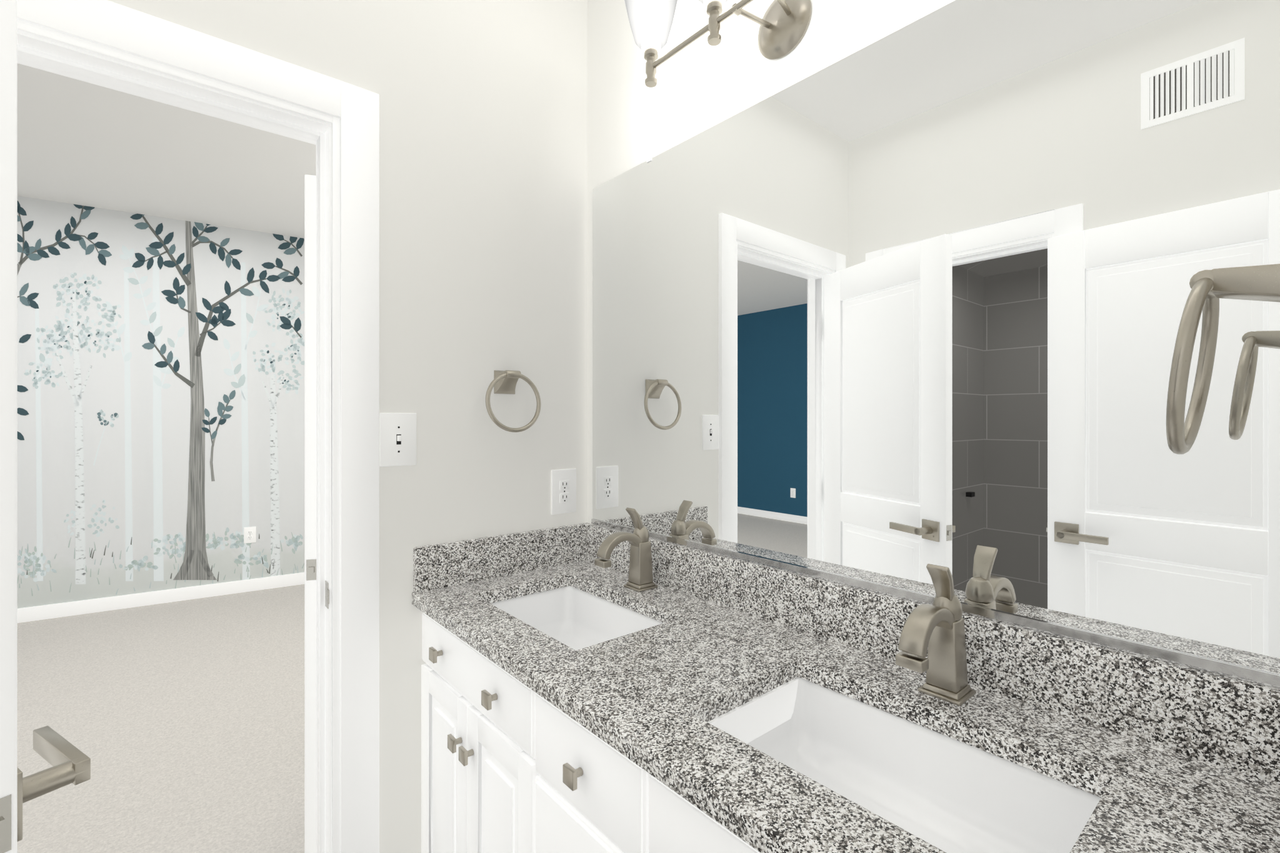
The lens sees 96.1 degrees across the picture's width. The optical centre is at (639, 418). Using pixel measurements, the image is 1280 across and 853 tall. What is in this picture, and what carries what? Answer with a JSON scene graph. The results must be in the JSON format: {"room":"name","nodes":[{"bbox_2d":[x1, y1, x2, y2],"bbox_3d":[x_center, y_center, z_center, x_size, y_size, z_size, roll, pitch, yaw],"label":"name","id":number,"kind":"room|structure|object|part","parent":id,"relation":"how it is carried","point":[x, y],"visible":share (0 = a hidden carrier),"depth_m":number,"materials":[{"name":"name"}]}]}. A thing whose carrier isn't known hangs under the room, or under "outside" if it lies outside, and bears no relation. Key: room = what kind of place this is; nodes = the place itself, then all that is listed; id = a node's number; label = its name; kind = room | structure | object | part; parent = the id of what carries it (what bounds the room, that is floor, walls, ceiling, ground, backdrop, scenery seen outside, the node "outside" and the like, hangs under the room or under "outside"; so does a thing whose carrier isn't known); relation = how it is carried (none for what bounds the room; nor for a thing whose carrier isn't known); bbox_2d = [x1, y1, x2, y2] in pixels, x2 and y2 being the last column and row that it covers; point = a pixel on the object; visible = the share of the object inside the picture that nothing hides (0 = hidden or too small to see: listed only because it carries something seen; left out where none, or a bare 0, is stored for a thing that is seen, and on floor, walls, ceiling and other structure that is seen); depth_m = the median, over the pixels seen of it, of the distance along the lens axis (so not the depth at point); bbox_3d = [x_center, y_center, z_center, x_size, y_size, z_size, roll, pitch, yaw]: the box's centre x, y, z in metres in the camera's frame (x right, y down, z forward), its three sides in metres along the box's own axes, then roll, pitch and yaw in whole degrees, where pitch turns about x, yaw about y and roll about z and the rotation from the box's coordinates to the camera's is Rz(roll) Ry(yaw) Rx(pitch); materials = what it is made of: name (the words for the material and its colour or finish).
{"room":"bathroom","nodes":[
{"label":"bathroom","id":0,"kind":"room"},
{"bbox_2d":[17,584,304,852],"bbox_3d":[-3.334,1.335,2.162,6.160,0.012,4.540,0,0,-40],"label":"floor","id":1,"kind":"structure","parent":0,"point":[180,724],"depth_m":2.51,"materials":[{"name":"beige carpet"}]},
{"bbox_2d":[304,174,316,852],"bbox_3d":[-0.973,0.333,1.852,0.035,1.996,0.600,0,0,-16],"label":"closet door","id":2,"kind":"structure","parent":1,"relation":"on","point":[310,553],"depth_m":1.56,"materials":[{"name":"white paint"}]},
{"bbox_2d":[17,196,304,608],"bbox_3d":[-4.553,-0.054,3.487,6.550,2.790,0.120,0,0,-33],"label":"wall","id":3,"kind":"structure","parent":0,"point":[104,391],"depth_m":4.09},
{"bbox_2d":[17,572,304,623],"bbox_3d":[-4.412,1.282,3.499,6.100,0.093,0.014,0,0,-33],"label":"baseboard","id":4,"kind":"structure","parent":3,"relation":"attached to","point":[51,611],"depth_m":4.11,"materials":[{"name":"white paint"}]},
{"bbox_2d":[17,200,304,596],"bbox_3d":[-3.400,-0.216,4.169,1.695,3.046,0.002,0,0,-33],"label":"mural","id":5,"kind":"object","parent":3,"relation":"attached to","point":[195,565],"depth_m":4.15,"materials":[{"name":"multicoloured paint"}]},
{"bbox_2d":[243,526,256,543],"bbox_3d":[-3.001,0.896,4.427,0.078,0.122,0.007,0,0,-33],"label":"outlet","id":6,"kind":"object","parent":3,"relation":"attached to","point":[249,534],"visible":1,"depth_m":4.43,"materials":[{"name":"white plastic"}]},
{"bbox_3d":[-2.999,0.896,4.425,0.033,0.067,0.006,0,0,-40],"label":"plate","id":7,"kind":"part","parent":6,"relation":"part of","materials":[{"name":"white plastic"}]},
{"bbox_2d":[17,63,316,238],"bbox_3d":[-3.431,-1.500,2.276,6.760,0.100,4.840,0,0,-40],"label":"ceiling","id":8,"kind":"structure","parent":0,"point":[82,143],"depth_m":3.22,"materials":[{"name":"white paint"}]},
{"bbox_2d":[306,559,316,580],"bbox_3d":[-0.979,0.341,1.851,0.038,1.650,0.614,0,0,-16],"label":"closet door hinge","id":9,"kind":"object","parent":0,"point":[310,569],"visible":0.1,"depth_m":1.56,"materials":[{"name":"silver metal"}]},
{"bbox_2d":[107,0,587,852],"bbox_3d":[-1.865,-0.054,0.431,6.400,2.790,0.120,0,0,-40],"label":"wall","id":10,"kind":"structure","parent":0,"point":[482,189],"depth_m":1.53,"materials":[{"name":"white paint"}]},
{"bbox_2d":[0,0,17,852],"bbox_3d":[-0.937,0.333,0.739,0.679,1.996,0.044,0,0,30],"label":"bedroom door","id":11,"kind":"structure","parent":10,"relation":"in","point":[8,397],"depth_m":0.58,"materials":[{"name":"white paint"}]},
{"bbox_3d":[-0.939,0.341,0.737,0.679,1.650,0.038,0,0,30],"label":"bedroom door hinge","id":12,"kind":"part","parent":11,"relation":"part of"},
{"bbox_2d":[17,725,90,841],"bbox_3d":[-0.740,0.410,0.629,0.168,0.072,0.175,0,0,30],"label":"door lever","id":13,"kind":"object","parent":11,"relation":"attached to","point":[69,762],"visible":0.69,"depth_m":0.66,"materials":[{"name":"silver metal"}]},
{"bbox_2d":[17,0,379,852],"bbox_3d":[-1.008,0.281,1.149,0.885,2.123,0.138,0,0,-40],"label":"door frame","id":14,"kind":"structure","parent":10,"relation":"attached to","point":[350,112],"depth_m":1.33,"materials":[{"name":"white paint"}]},
{"bbox_3d":[-0.728,0.410,1.338,0.003,0.060,0.038,0,0,-40],"label":"bedroom door jamb strike","id":15,"kind":"part","parent":14,"relation":"part of","materials":[{"name":"silver metal"}]},
{"bbox_2d":[379,413,416,466],"bbox_3d":[-0.595,0.051,1.421,0.088,0.131,0.015,0,0,-40],"label":"light switch","id":16,"kind":"object","parent":10,"relation":"attached to","point":[397,439],"visible":1,"depth_m":1.42,"materials":[{"name":"white plastic"}]},
{"bbox_3d":[-0.593,0.049,1.419,0.009,0.014,0.010,0,0,-40],"label":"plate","id":17,"kind":"part","parent":16,"relation":"part of","materials":[{"name":"white plastic"}]},
{"bbox_2d":[413,523,584,592],"bbox_3d":[-0.369,0.379,1.606,0.513,0.112,0.020,0,0,-40],"label":"backsplash","id":18,"kind":"structure","parent":10,"relation":"attached to","point":[442,565],"depth_m":1.57,"materials":[{"name":"stone"}]},
{"bbox_2d":[485,370,541,432],"bbox_3d":[-0.357,-0.048,1.587,0.166,0.171,0.069,0,0,-40],"label":"towel ring","id":19,"kind":"object","parent":10,"relation":"attached to","point":[504,382],"visible":1,"depth_m":1.58,"materials":[{"name":"silver metal"}]},
{"bbox_2d":[551,468,576,514],"bbox_3d":[-0.229,0.220,1.737,0.088,0.133,0.007,0,0,-40],"label":"outlet","id":20,"kind":"object","parent":10,"relation":"attached to","point":[563,491],"visible":1,"depth_m":1.73,"materials":[{"name":"white plastic"}]},
{"bbox_3d":[-0.227,0.220,1.735,0.033,0.067,0.002,0,0,-40],"label":"plate","id":21,"kind":"part","parent":20,"relation":"part of","materials":[{"name":"white plastic"}]},
{"bbox_2d":[587,0,1279,688],"bbox_3d":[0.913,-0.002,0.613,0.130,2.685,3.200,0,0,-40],"label":"vanity mirror","id":22,"kind":"object","parent":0,"point":[895,313],"depth_m":0.97,"materials":[{"name":"silver mirror"}]},
{"bbox_2d":[624,0,811,87],"bbox_3d":[0.241,-0.918,1.177,0.184,0.283,0.769,0,0,-40],"label":"sconce","id":23,"kind":"object","parent":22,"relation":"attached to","point":[784,26],"visible":1,"depth_m":1.25,"materials":[{"name":"silver metal"}]},
{"bbox_3d":[0.228,-0.986,1.165,0.148,0.147,0.769,0,0,-40],"label":"lamp shade","id":24,"kind":"part","parent":23,"relation":"part of","materials":[{"name":"white glass"}]},
{"bbox_3d":[-2.376,1.391,1.034,6.760,0.100,8.100,0,0,-40],"label":"floor","id":25,"kind":"structure","parent":0,"visible":0},
{"bbox_2d":[411,602,774,852],"bbox_3d":[0.113,0.904,1.049,0.540,0.872,1.494,0,0,-40],"label":"bathroom vanity","id":26,"kind":"object","parent":25,"relation":"on","point":[506,767],"depth_m":1.05,"materials":[{"name":"white paint"}]},
{"bbox_2d":[411,560,1279,852],"bbox_3d":[0.114,0.451,1.050,0.537,0.032,1.494,0,0,-40],"label":"countertop","id":27,"kind":"structure","parent":26,"relation":"on","point":[645,689],"depth_m":0.82,"materials":[{"name":"stone"}]},
{"bbox_2d":[484,580,671,647],"bbox_3d":[-0.158,0.537,1.345,0.340,0.163,0.507,0,0,-40],"label":"sink","id":28,"kind":"object","parent":27,"relation":"in","point":[578,615],"depth_m":1.52,"materials":[{"name":"white ceramic"}]},
{"bbox_2d":[591,507,659,592],"bbox_3d":[-0.037,0.332,1.453,0.165,0.207,0.064,0,0,-40],"label":"faucet","id":29,"kind":"object","parent":27,"relation":"on","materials":[{"name":"silver metal"}]},
{"bbox_2d":[699,667,1106,852],"bbox_3d":[0.323,0.537,0.778,0.340,0.163,0.504,0,0,-40],"label":"sink","id":30,"kind":"object","parent":27,"relation":"in","point":[963,792],"depth_m":0.87,"materials":[{"name":"white ceramic"}]},
{"bbox_2d":[584,522,1279,784],"bbox_3d":[0.311,0.379,1.217,0.020,0.112,1.494,0,0,-40],"label":"backsplash","id":31,"kind":"structure","parent":27,"relation":"on","point":[1231,723],"depth_m":0.85,"materials":[{"name":"stone"}]},
{"bbox_2d":[891,563,979,704],"bbox_3d":[0.449,0.332,0.881,0.165,0.207,0.064,0,0,-40],"label":"faucet","id":32,"kind":"object","parent":27,"relation":"on","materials":[{"name":"silver metal"}]},
{"bbox_3d":[-0.282,-0.002,-0.350,2.959,2.685,0.120,0,0,-40],"label":"wall","id":33,"kind":"structure","parent":0,"visible":0},
{"bbox_2d":[1166,263,1279,454],"bbox_3d":[0.548,-0.051,0.510,0.166,0.171,0.115,0,0,-40],"label":"towel ring","id":34,"kind":"object","parent":33,"relation":"attached to","point":[1210,289],"visible":1,"depth_m":0.51,"materials":[{"name":"silver metal"}]}
]}

